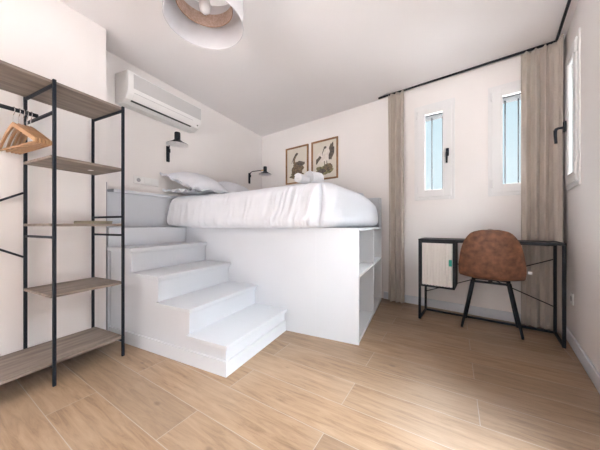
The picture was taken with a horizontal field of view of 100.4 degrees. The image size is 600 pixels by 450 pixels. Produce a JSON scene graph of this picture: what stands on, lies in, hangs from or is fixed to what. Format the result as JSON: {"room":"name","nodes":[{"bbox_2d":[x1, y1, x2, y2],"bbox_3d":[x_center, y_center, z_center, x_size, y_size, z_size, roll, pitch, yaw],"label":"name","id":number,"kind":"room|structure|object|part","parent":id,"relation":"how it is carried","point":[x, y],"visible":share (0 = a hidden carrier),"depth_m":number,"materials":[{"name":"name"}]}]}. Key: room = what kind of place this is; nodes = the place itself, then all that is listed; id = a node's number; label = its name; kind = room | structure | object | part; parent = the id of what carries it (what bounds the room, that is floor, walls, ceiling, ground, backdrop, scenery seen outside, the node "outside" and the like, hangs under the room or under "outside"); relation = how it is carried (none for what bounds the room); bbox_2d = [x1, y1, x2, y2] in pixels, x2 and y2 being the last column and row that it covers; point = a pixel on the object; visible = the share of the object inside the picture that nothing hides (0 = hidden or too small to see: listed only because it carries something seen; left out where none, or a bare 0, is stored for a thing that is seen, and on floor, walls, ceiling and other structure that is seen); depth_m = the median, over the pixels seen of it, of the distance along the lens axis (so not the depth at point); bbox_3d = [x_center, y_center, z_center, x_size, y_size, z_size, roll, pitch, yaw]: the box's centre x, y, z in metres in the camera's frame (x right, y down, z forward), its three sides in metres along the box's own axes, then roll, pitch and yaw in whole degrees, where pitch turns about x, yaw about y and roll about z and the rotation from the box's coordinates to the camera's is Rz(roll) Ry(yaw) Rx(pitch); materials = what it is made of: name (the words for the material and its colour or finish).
{"room":"bedroom","nodes":[
{"label":"bedroom","id":0,"kind":"room"},
{"bbox_2d":[0,0,261,355],"bbox_3d":[-1.919,-0.320,1.618,0.460,2.400,6.458,0,0,26],"label":"wall","id":1,"kind":"structure","parent":0,"point":[49,39],"depth_m":1.76,"materials":[{"name":"white paint"}]},
{"bbox_2d":[106,182,106,244],"bbox_3d":[-1.518,-0.088,1.954,0.020,0.496,0.010,0,0,26],"label":"strip","id":2,"kind":"object","parent":1,"relation":"attached to","point":[106,182],"visible":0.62,"depth_m":1.95,"materials":[{"name":"grey"}]},
{"bbox_2d":[107,189,179,227],"bbox_3d":[-1.171,0.286,3.102,0.121,1.188,2.376,0,0,26],"label":"ledge","id":3,"kind":"object","parent":1,"relation":"attached to","point":[142,209],"visible":0.22,"depth_m":2.36,"materials":[{"name":"white paint"}]},
{"bbox_2d":[134,175,158,186],"bbox_3d":[-1.527,-0.434,2.489,0.012,0.075,0.242,0,0,26],"label":"wall socket","id":4,"kind":"object","parent":1,"relation":"attached to","point":[137,179],"visible":1,"depth_m":2.48,"materials":[{"name":"white plastic"}]},
{"bbox_2d":[115,70,200,132],"bbox_3d":[-1.391,-1.216,2.553,0.201,0.272,0.800,0,0,26],"label":"air conditioner","id":5,"kind":"object","parent":1,"relation":"attached to","point":[133,92],"visible":1,"depth_m":2.40,"materials":[{"name":"white plastic"}]},
{"bbox_2d":[134,74,200,119],"bbox_3d":[-1.296,-1.260,2.526,0.005,0.124,0.743,0,0,26],"label":"grille","id":6,"kind":"object","parent":5,"relation":"attached to","point":[142,86],"depth_m":2.46,"materials":[{"name":"white plastic"}]},
{"bbox_2d":[166,131,187,161],"bbox_3d":[-1.302,-0.799,2.530,0.402,0.239,0.200,0,0,31],"label":"wall lamp","id":7,"kind":"object","parent":1,"relation":"attached to","point":[176,142],"visible":1,"depth_m":2.51,"materials":[{"name":"black metal"}]},
{"bbox_3d":[-1.425,-0.765,2.698,0.015,0.170,0.038,0,0,26],"label":"wall plate","id":8,"kind":"part","parent":7,"relation":"part of","materials":[{"name":"black metal"}]},
{"bbox_3d":[-1.215,-0.822,2.477,0.200,0.050,0.200,0,0,26],"label":"lamp shade","id":9,"kind":"part","parent":7,"relation":"part of","materials":[{"name":"metal"}]},
{"bbox_2d":[248,166,271,183],"bbox_3d":[-0.632,-0.779,3.890,0.413,0.239,0.200,0,0,26],"label":"wall lamp","id":10,"kind":"object","parent":1,"relation":"attached to","point":[264,173],"visible":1,"depth_m":3.89,"materials":[{"name":"black metal"}]},
{"bbox_3d":[-0.535,-0.802,3.844,0.200,0.050,0.200,0,0,26],"label":"lamp shade","id":11,"kind":"part","parent":10,"relation":"part of","materials":[{"name":"black metal"}]},
{"bbox_2d":[0,298,599,449],"bbox_3d":[-0.410,0.930,0.772,3.912,0.100,6.478,0,0,26],"label":"floor","id":12,"kind":"structure","parent":0,"point":[430,382],"depth_m":1.30,"materials":[{"name":"brown wood"}]},
{"bbox_2d":[0,60,124,386],"bbox_3d":[-1.584,0.043,1.287,0.386,1.675,1.074,0,0,26],"label":"clothes rack","id":13,"kind":"object","parent":12,"relation":"on","point":[14,79],"visible":1,"depth_m":1.51,"materials":[{"name":"metal"}]},
{"bbox_2d":[0,106,36,150],"bbox_3d":[-1.555,-0.535,1.364,0.410,0.217,0.023,0,0,23],"label":"hanger","id":14,"kind":"object","parent":13,"relation":"hanging from","point":[13,124],"visible":1,"depth_m":1.35,"materials":[{"name":"brown wood"}]},
{"bbox_3d":[-1.663,-0.628,1.134,0.022,0.022,0.687,0,0,26],"label":"hanging rail","id":15,"kind":"part","parent":13,"relation":"part of","materials":[{"name":"black metal"}]},
{"bbox_2d":[6,108,40,151],"bbox_3d":[-1.546,-0.535,1.383,0.410,0.217,0.024,0,0,25],"label":"hanger","id":16,"kind":"object","parent":13,"relation":"hanging from","point":[14,131],"visible":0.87,"depth_m":1.38,"materials":[{"name":"brown wood"}]},
{"bbox_3d":[-1.675,0.043,1.525,0.016,1.675,0.016,0,0,26],"label":"post","id":17,"kind":"part","parent":13,"relation":"part of","materials":[{"name":"metal"}]},
{"bbox_2d":[11,109,44,152],"bbox_3d":[-1.538,-0.535,1.398,0.410,0.217,0.023,0,0,25],"label":"hanger","id":18,"kind":"object","parent":13,"relation":"hanging from","point":[19,133],"visible":0.71,"depth_m":1.39,"materials":[{"name":"brown wood"}]},
{"bbox_2d":[15,110,47,153],"bbox_3d":[-1.532,-0.535,1.412,0.410,0.217,0.023,0,0,26],"label":"hanger","id":19,"kind":"object","parent":13,"relation":"hanging from","point":[22,135],"visible":0.71,"depth_m":1.40,"materials":[{"name":"brown wood"}]},
{"bbox_2d":[18,112,51,154],"bbox_3d":[-1.525,-0.535,1.425,0.410,0.217,0.023,0,0,26],"label":"hanger","id":20,"kind":"object","parent":13,"relation":"hanging from","point":[25,136],"visible":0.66,"depth_m":1.41,"materials":[{"name":"brown wood"}]},
{"bbox_3d":[-1.508,0.068,1.445,0.354,0.014,0.014,0,0,26],"label":"rail","id":21,"kind":"part","parent":13,"relation":"part of","materials":[{"name":"metal"}]},
{"bbox_3d":[-1.508,-0.617,1.445,0.354,0.014,0.014,0,0,26],"label":"rail","id":22,"kind":"part","parent":13,"relation":"part of","materials":[{"name":"metal"}]},
{"bbox_3d":[-1.508,-0.767,1.445,0.354,0.014,0.014,0,0,26],"label":"rail","id":23,"kind":"part","parent":13,"relation":"part of","materials":[{"name":"metal"}]},
{"bbox_3d":[-1.341,0.043,1.365,0.016,1.675,0.016,0,0,26],"label":"post","id":24,"kind":"part","parent":13,"relation":"part of","materials":[{"name":"metal"}]},
{"bbox_2d":[0,327,120,384],"bbox_3d":[-1.584,0.758,1.287,0.352,0.016,1.074,0,0,26],"label":"shelf","id":25,"kind":"object","parent":13,"relation":"attached to","point":[15,365],"depth_m":1.47,"materials":[{"name":"beige wood"}]},
{"bbox_2d":[0,60,120,118],"bbox_3d":[-1.584,-0.783,1.287,0.352,0.016,1.074,0,0,26],"label":"shelf","id":26,"kind":"object","parent":13,"relation":"attached to","point":[14,79],"depth_m":1.47,"materials":[{"name":"beige wood"}]},
{"bbox_2d":[23,277,120,297],"bbox_3d":[-1.433,0.391,1.603,0.352,0.016,0.374,0,0,26],"label":"shelf","id":27,"kind":"object","parent":13,"relation":"attached to","point":[87,284],"depth_m":1.53,"materials":[{"name":"beige wood"}]},
{"bbox_2d":[23,224,120,225],"bbox_3d":[-1.433,0.000,1.603,0.352,0.016,0.374,0,0,26],"label":"shelf","id":28,"kind":"object","parent":13,"relation":"attached to","point":[23,224],"depth_m":1.47,"materials":[{"name":"beige wood"}]},
{"bbox_2d":[23,155,120,174],"bbox_3d":[-1.433,-0.374,1.603,0.352,0.016,0.374,0,0,26],"label":"shelf","id":29,"kind":"object","parent":13,"relation":"attached to","point":[65,164],"depth_m":1.54,"materials":[{"name":"beige wood"}]},
{"bbox_3d":[-1.524,0.043,1.841,0.016,1.675,0.016,0,0,26],"label":"post","id":30,"kind":"part","parent":13,"relation":"part of","materials":[{"name":"metal"}]},
{"bbox_2d":[74,221,112,223],"bbox_3d":[-1.367,-0.018,1.656,0.172,0.018,0.122,0,0,14],"label":"booklet","id":31,"kind":"object","parent":13,"relation":"on","point":[75,222],"visible":1,"depth_m":1.60,"materials":[{"name":"beige paper"}]},
{"bbox_3d":[-1.357,0.068,1.760,0.354,0.014,0.014,0,0,26],"label":"rail","id":32,"kind":"part","parent":13,"relation":"part of","materials":[{"name":"metal"}]},
{"bbox_3d":[-1.357,-0.055,1.760,0.354,0.014,0.014,0,0,26],"label":"rail","id":33,"kind":"part","parent":13,"relation":"part of","materials":[{"name":"metal"}]},
{"bbox_3d":[-1.357,-0.767,1.760,0.354,0.014,0.014,0,0,26],"label":"rail","id":34,"kind":"part","parent":13,"relation":"part of","materials":[{"name":"metal"}]},
{"bbox_3d":[-1.190,0.043,1.680,0.016,1.675,0.016,0,0,26],"label":"post","id":35,"kind":"part","parent":13,"relation":"part of","materials":[{"name":"metal"}]},
{"bbox_2d":[107,227,286,377],"bbox_3d":[-0.808,0.452,2.014,1.211,0.857,0.724,0,0,26],"label":"staircase","id":36,"kind":"structure","parent":12,"relation":"on","point":[182,306],"depth_m":1.83,"materials":[{"name":"white paint"}]},
{"bbox_3d":[-0.958,0.539,1.720,1.164,0.682,0.016,0,0,26],"label":"panel","id":37,"kind":"part","parent":36,"relation":"part of","materials":[{"name":"white paint"}]},
{"bbox_2d":[106,227,381,344],"bbox_3d":[-0.254,0.452,2.675,1.967,0.857,2.376,0,0,26],"label":"platform","id":38,"kind":"object","parent":12,"relation":"on","point":[328,280],"visible":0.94,"depth_m":2.05,"materials":[{"name":"white paint"}]},
{"bbox_2d":[167,182,377,228],"bbox_3d":[-0.238,-0.163,2.719,1.962,0.385,1.329,0,0,26],"label":"bed","id":39,"kind":"object","parent":38,"relation":"on","point":[321,204],"visible":1,"depth_m":2.11,"materials":[{"name":"white fabric"}]},
{"bbox_2d":[163,188,215,194],"bbox_3d":[-1.133,-0.354,2.723,0.360,0.065,0.530,0,0,23],"label":"pillow","id":40,"kind":"object","parent":39,"relation":"on","point":[186,191],"visible":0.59,"depth_m":2.56,"materials":[{"name":"white fabric"}]},
{"bbox_2d":[159,172,230,192],"bbox_3d":[-1.101,-0.453,2.708,0.494,0.240,0.560,0,0,28],"label":"pillow","id":41,"kind":"object","parent":40,"relation":"on","point":[195,181],"visible":0.95,"depth_m":2.55,"materials":[{"name":"white fabric"}]},
{"bbox_2d":[218,181,249,192],"bbox_3d":[-0.855,-0.439,3.222,0.478,0.234,0.560,0,0,22],"label":"pillow","id":42,"kind":"object","parent":39,"relation":"on","point":[231,187],"visible":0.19,"depth_m":3.05,"materials":[{"name":"white fabric"}]},
{"bbox_2d":[294,173,309,183],"bbox_3d":[0.019,-0.397,2.148,0.079,0.078,0.136,0,0,34],"label":"rolled towel","id":43,"kind":"object","parent":39,"relation":"on","point":[300,178],"visible":1,"depth_m":2.11,"materials":[{"name":"white fabric"}]},
{"bbox_2d":[305,171,323,182],"bbox_3d":[0.129,-0.424,2.277,0.136,0.122,0.122,0,0,-40],"label":"rolled towel","id":44,"kind":"object","parent":39,"relation":"on","point":[315,177],"visible":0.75,"depth_m":2.23,"materials":[{"name":"white fabric"}]},
{"bbox_3d":[0.282,0.452,1.908,0.337,0.857,0.020,0,0,26],"label":"panel","id":45,"kind":"part","parent":38,"relation":"part of","materials":[{"name":"white paint"}]},
{"bbox_2d":[359,263,372,277],"bbox_3d":[0.424,0.385,2.210,0.331,0.020,0.646,0,0,26],"label":"shelf","id":46,"kind":"object","parent":38,"relation":"attached to","point":[363,267],"depth_m":2.21,"materials":[{"name":"white wood"}]},
{"bbox_2d":[374,257,380,264],"bbox_3d":[0.682,0.385,2.748,0.331,0.020,0.503,0,0,26],"label":"shelf","id":47,"kind":"object","parent":38,"relation":"attached to","point":[376,259],"depth_m":2.73,"materials":[{"name":"white wood"}]},
{"bbox_3d":[0.797,0.448,2.984,0.335,0.803,0.020,0,0,26],"label":"panel","id":48,"kind":"part","parent":38,"relation":"part of","materials":[{"name":"white wood"}]},
{"bbox_2d":[418,238,566,348],"bbox_3d":[1.595,0.505,2.188,0.972,0.750,0.319,0,0,37],"label":"desk","id":49,"kind":"object","parent":12,"relation":"on","point":[437,257],"visible":0.98,"depth_m":2.24,"materials":[{"name":"black metal"}]},
{"bbox_3d":[1.128,0.514,2.356,0.020,0.732,0.020,0,0,37],"label":"leg","id":50,"kind":"part","parent":49,"relation":"part of","materials":[{"name":"black metal"}]},
{"bbox_3d":[1.302,0.514,2.590,0.020,0.732,0.020,0,0,37],"label":"leg","id":51,"kind":"part","parent":49,"relation":"part of","materials":[{"name":"black metal"}]},
{"bbox_3d":[1.244,0.359,2.275,0.245,0.386,0.020,0,0,37],"label":"door","id":52,"kind":"part","parent":49,"relation":"part of","materials":[{"name":"beige wood"}]},
{"bbox_3d":[1.683,0.871,2.307,0.930,0.017,0.018,0,0,37],"label":"rail","id":53,"kind":"part","parent":49,"relation":"part of","materials":[{"name":"black metal"}]},
{"bbox_3d":[1.683,0.161,2.307,0.930,0.023,0.018,0,0,37],"label":"rail","id":54,"kind":"part","parent":49,"relation":"part of","materials":[{"name":"black metal"}]},
{"bbox_3d":[2.065,0.514,2.024,0.020,0.732,0.020,0,0,37],"label":"leg","id":55,"kind":"part","parent":49,"relation":"part of","materials":[{"name":"black metal"}]},
{"bbox_3d":[1.978,0.871,1.907,0.018,0.017,0.272,0,0,37],"label":"foot rail","id":56,"kind":"part","parent":49,"relation":"part of","materials":[{"name":"black metal"}]},
{"bbox_3d":[1.891,0.514,1.790,0.020,0.732,0.020,0,0,37],"label":"leg","id":57,"kind":"part","parent":49,"relation":"part of","materials":[{"name":"black metal"}]},
{"bbox_2d":[458,229,531,339],"bbox_3d":[1.620,0.457,2.101,0.479,0.847,0.382,0,0,37],"label":"chair","id":58,"kind":"object","parent":12,"relation":"on","point":[491,255],"visible":1,"depth_m":1.99,"materials":[{"name":"brown leather"}]},
{"bbox_3d":[1.450,0.677,2.158,0.119,0.408,0.031,0,0,-5],"label":"leg","id":59,"kind":"part","parent":58,"relation":"part of","materials":[{"name":"black metal"}]},
{"bbox_3d":[1.580,0.677,2.325,0.031,0.408,0.105,0,0,-19],"label":"leg","id":60,"kind":"part","parent":58,"relation":"part of","materials":[{"name":"black metal"}]},
{"bbox_3d":[1.639,0.484,2.153,0.250,0.016,0.182,0,0,37],"label":"seat frame","id":61,"kind":"part","parent":58,"relation":"part of","materials":[{"name":"black metal"}]},
{"bbox_3d":[1.820,0.677,2.141,0.105,0.408,0.031,0,0,4],"label":"leg","id":62,"kind":"part","parent":58,"relation":"part of","materials":[{"name":"black metal"}]},
{"bbox_3d":[1.702,0.677,1.974,0.031,0.408,0.121,0,0,-21],"label":"leg","id":63,"kind":"part","parent":58,"relation":"part of","materials":[{"name":"black metal"}]},
{"bbox_2d":[60,0,577,136],"bbox_3d":[-0.355,-1.580,0.790,3.996,0.120,6.618,0,0,26],"label":"ceiling","id":64,"kind":"structure","parent":0,"point":[294,63],"depth_m":2.15,"materials":[{"name":"paint"}]},
{"bbox_2d":[162,0,243,49],"bbox_3d":[-0.503,-1.292,1.324,0.400,0.448,0.400,0,0,26],"label":"pendant lamp","id":65,"kind":"object","parent":64,"relation":"hanging from","point":[201,24],"visible":1,"depth_m":1.45,"materials":[{"name":"white fabric"}]},
{"bbox_3d":[-0.503,-1.195,1.324,0.282,0.070,0.282,0,0,26],"label":"lamp shade","id":66,"kind":"part","parent":65,"relation":"part of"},
{"bbox_3d":[-0.503,-1.171,1.324,0.062,0.103,0.062,0,0,26],"label":"bulb","id":67,"kind":"part","parent":65,"relation":"part of","materials":[{"name":"white glass"}]},
{"bbox_2d":[378,0,570,98],"bbox_3d":[0.865,-1.510,1.681,1.503,0.018,2.148,0,0,38],"label":"rail","id":68,"kind":"object","parent":64,"relation":"attached to","point":[568,1],"visible":0.85,"depth_m":2.27,"materials":[{"name":"black metal"}]},
{"bbox_2d":[388,90,404,302],"bbox_3d":[1.089,-0.314,2.835,0.181,2.368,0.087,0,0,39],"label":"curtain","id":69,"kind":"object","parent":68,"relation":"hanging from","point":[396,288],"visible":1,"depth_m":2.82,"materials":[{"name":"beige fabric"}]},
{"bbox_2d":[521,34,563,335],"bbox_3d":[2.032,-0.314,2.099,0.114,2.369,0.279,0,0,-30],"label":"curtain","id":70,"kind":"object","parent":68,"relation":"hanging from","point":[542,102],"visible":0.92,"depth_m":2.10,"materials":[{"name":"beige fabric"}]},
{"bbox_2d":[262,55,520,313],"bbox_3d":[0.826,-0.320,3.274,3.621,2.400,0.200,0,0,38],"label":"wall","id":71,"kind":"structure","parent":0,"point":[361,131],"depth_m":2.69,"materials":[{"name":"white paint"}]},
{"bbox_2d":[286,144,308,184],"bbox_3d":[-0.050,-0.917,3.822,0.440,0.565,0.024,0,0,38],"label":"framed print","id":72,"kind":"object","parent":71,"relation":"attached to","point":[297,158],"visible":0.81,"depth_m":3.83,"materials":[{"name":"beige paper"}]},
{"bbox_2d":[311,136,337,179],"bbox_3d":[0.341,-0.920,3.514,0.440,0.565,0.023,0,0,38],"label":"framed print","id":73,"kind":"object","parent":71,"relation":"attached to","point":[324,153],"visible":0.81,"depth_m":3.50,"materials":[{"name":"beige paper"}]},
{"bbox_2d":[367,198,380,226],"bbox_3d":[0.197,0.278,3.588,1.943,1.205,0.084,0,0,38],"label":"panel","id":74,"kind":"object","parent":71,"relation":"attached to","point":[376,201],"visible":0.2,"depth_m":2.97,"materials":[{"name":"white paint"}]},
{"bbox_2d":[414,97,454,200],"bbox_3d":[1.461,-0.785,2.709,0.385,1.030,0.279,0,0,38],"label":"window","id":75,"kind":"structure","parent":71,"relation":"in","point":[445,109],"depth_m":2.67,"materials":[{"name":"white plastic"}]},
{"bbox_2d":[425,112,442,121],"bbox_3d":[1.499,-1.226,2.757,0.311,0.075,0.138,0,0,38],"label":"rolled blind","id":76,"kind":"object","parent":75,"relation":"attached to","point":[429,116],"depth_m":2.74,"materials":[{"name":"white fabric"}]},
{"bbox_3d":[1.493,-0.692,2.542,0.021,0.125,0.055,0,0,38],"label":"handle lever","id":77,"kind":"part","parent":75,"relation":"part of","materials":[{"name":"black metal"}]},
{"bbox_2d":[384,291,520,322],"bbox_3d":[1.586,0.838,2.538,1.484,0.085,0.014,0,0,38],"label":"baseboard","id":78,"kind":"structure","parent":71,"relation":"attached to","point":[473,310],"depth_m":2.50,"materials":[{"name":"white paint"}]},
{"bbox_2d":[488,80,520,196],"bbox_3d":[2.000,-0.785,2.323,0.400,1.030,0.218,0,0,38],"label":"window","id":79,"kind":"structure","parent":71,"relation":"in","point":[499,95],"depth_m":2.33,"materials":[{"name":"white plastic"}]},
{"bbox_2d":[503,93,520,103],"bbox_3d":[2.019,-1.226,2.346,0.326,0.075,0.138,0,0,38],"label":"rolled blind","id":80,"kind":"object","parent":79,"relation":"attached to","point":[507,97],"depth_m":2.33,"materials":[{"name":"white fabric"}]},
{"bbox_2d":[563,0,599,373],"bbox_3d":[0.545,-0.320,-0.167,0.200,2.400,5.550,0,0,38],"label":"wall","id":81,"kind":"structure","parent":0,"point":[581,203],"depth_m":1.52,"materials":[{"name":"white paint"}]},
{"bbox_2d":[553,27,580,189],"bbox_3d":[2.002,-0.785,1.760,0.279,1.030,0.380,0,0,38],"label":"window","id":82,"kind":"structure","parent":81,"relation":"in","point":[571,127],"depth_m":1.72,"materials":[{"name":"white plastic"}]},
{"bbox_3d":[1.992,-0.692,1.928,0.055,0.125,0.021,0,0,38],"label":"handle lever","id":83,"kind":"part","parent":82,"relation":"part of","materials":[{"name":"black metal"}]},
{"bbox_3d":[2.018,-0.750,1.907,0.016,0.080,0.028,0,0,38],"label":"handle plate","id":84,"kind":"part","parent":82,"relation":"part of","materials":[{"name":"black metal"}]},
{"bbox_3d":[1.958,-0.782,1.794,0.030,0.965,0.320,0,0,38],"label":"sash","id":85,"kind":"part","parent":82,"relation":"part of","materials":[{"name":"white plastic"}]},
{"bbox_3d":[1.959,-0.782,1.793,0.004,0.825,0.180,0,0,38],"label":"glass pane","id":86,"kind":"part","parent":82,"relation":"part of","materials":[{"name":"white glass"}]},
{"bbox_2d":[570,292,573,304],"bbox_3d":[1.977,0.535,1.818,0.010,0.080,0.080,0,0,38],"label":"wall socket","id":87,"kind":"object","parent":81,"relation":"attached to","point":[571,293],"visible":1,"depth_m":1.81,"materials":[{"name":"white plastic"}]},
{"bbox_2d":[566,326,599,393],"bbox_3d":[0.467,0.838,-0.092,0.014,0.085,5.530,0,0,38],"label":"baseboard","id":88,"kind":"structure","parent":81,"relation":"attached to","point":[592,372],"depth_m":1.52,"materials":[{"name":"white paint"}]}
]}

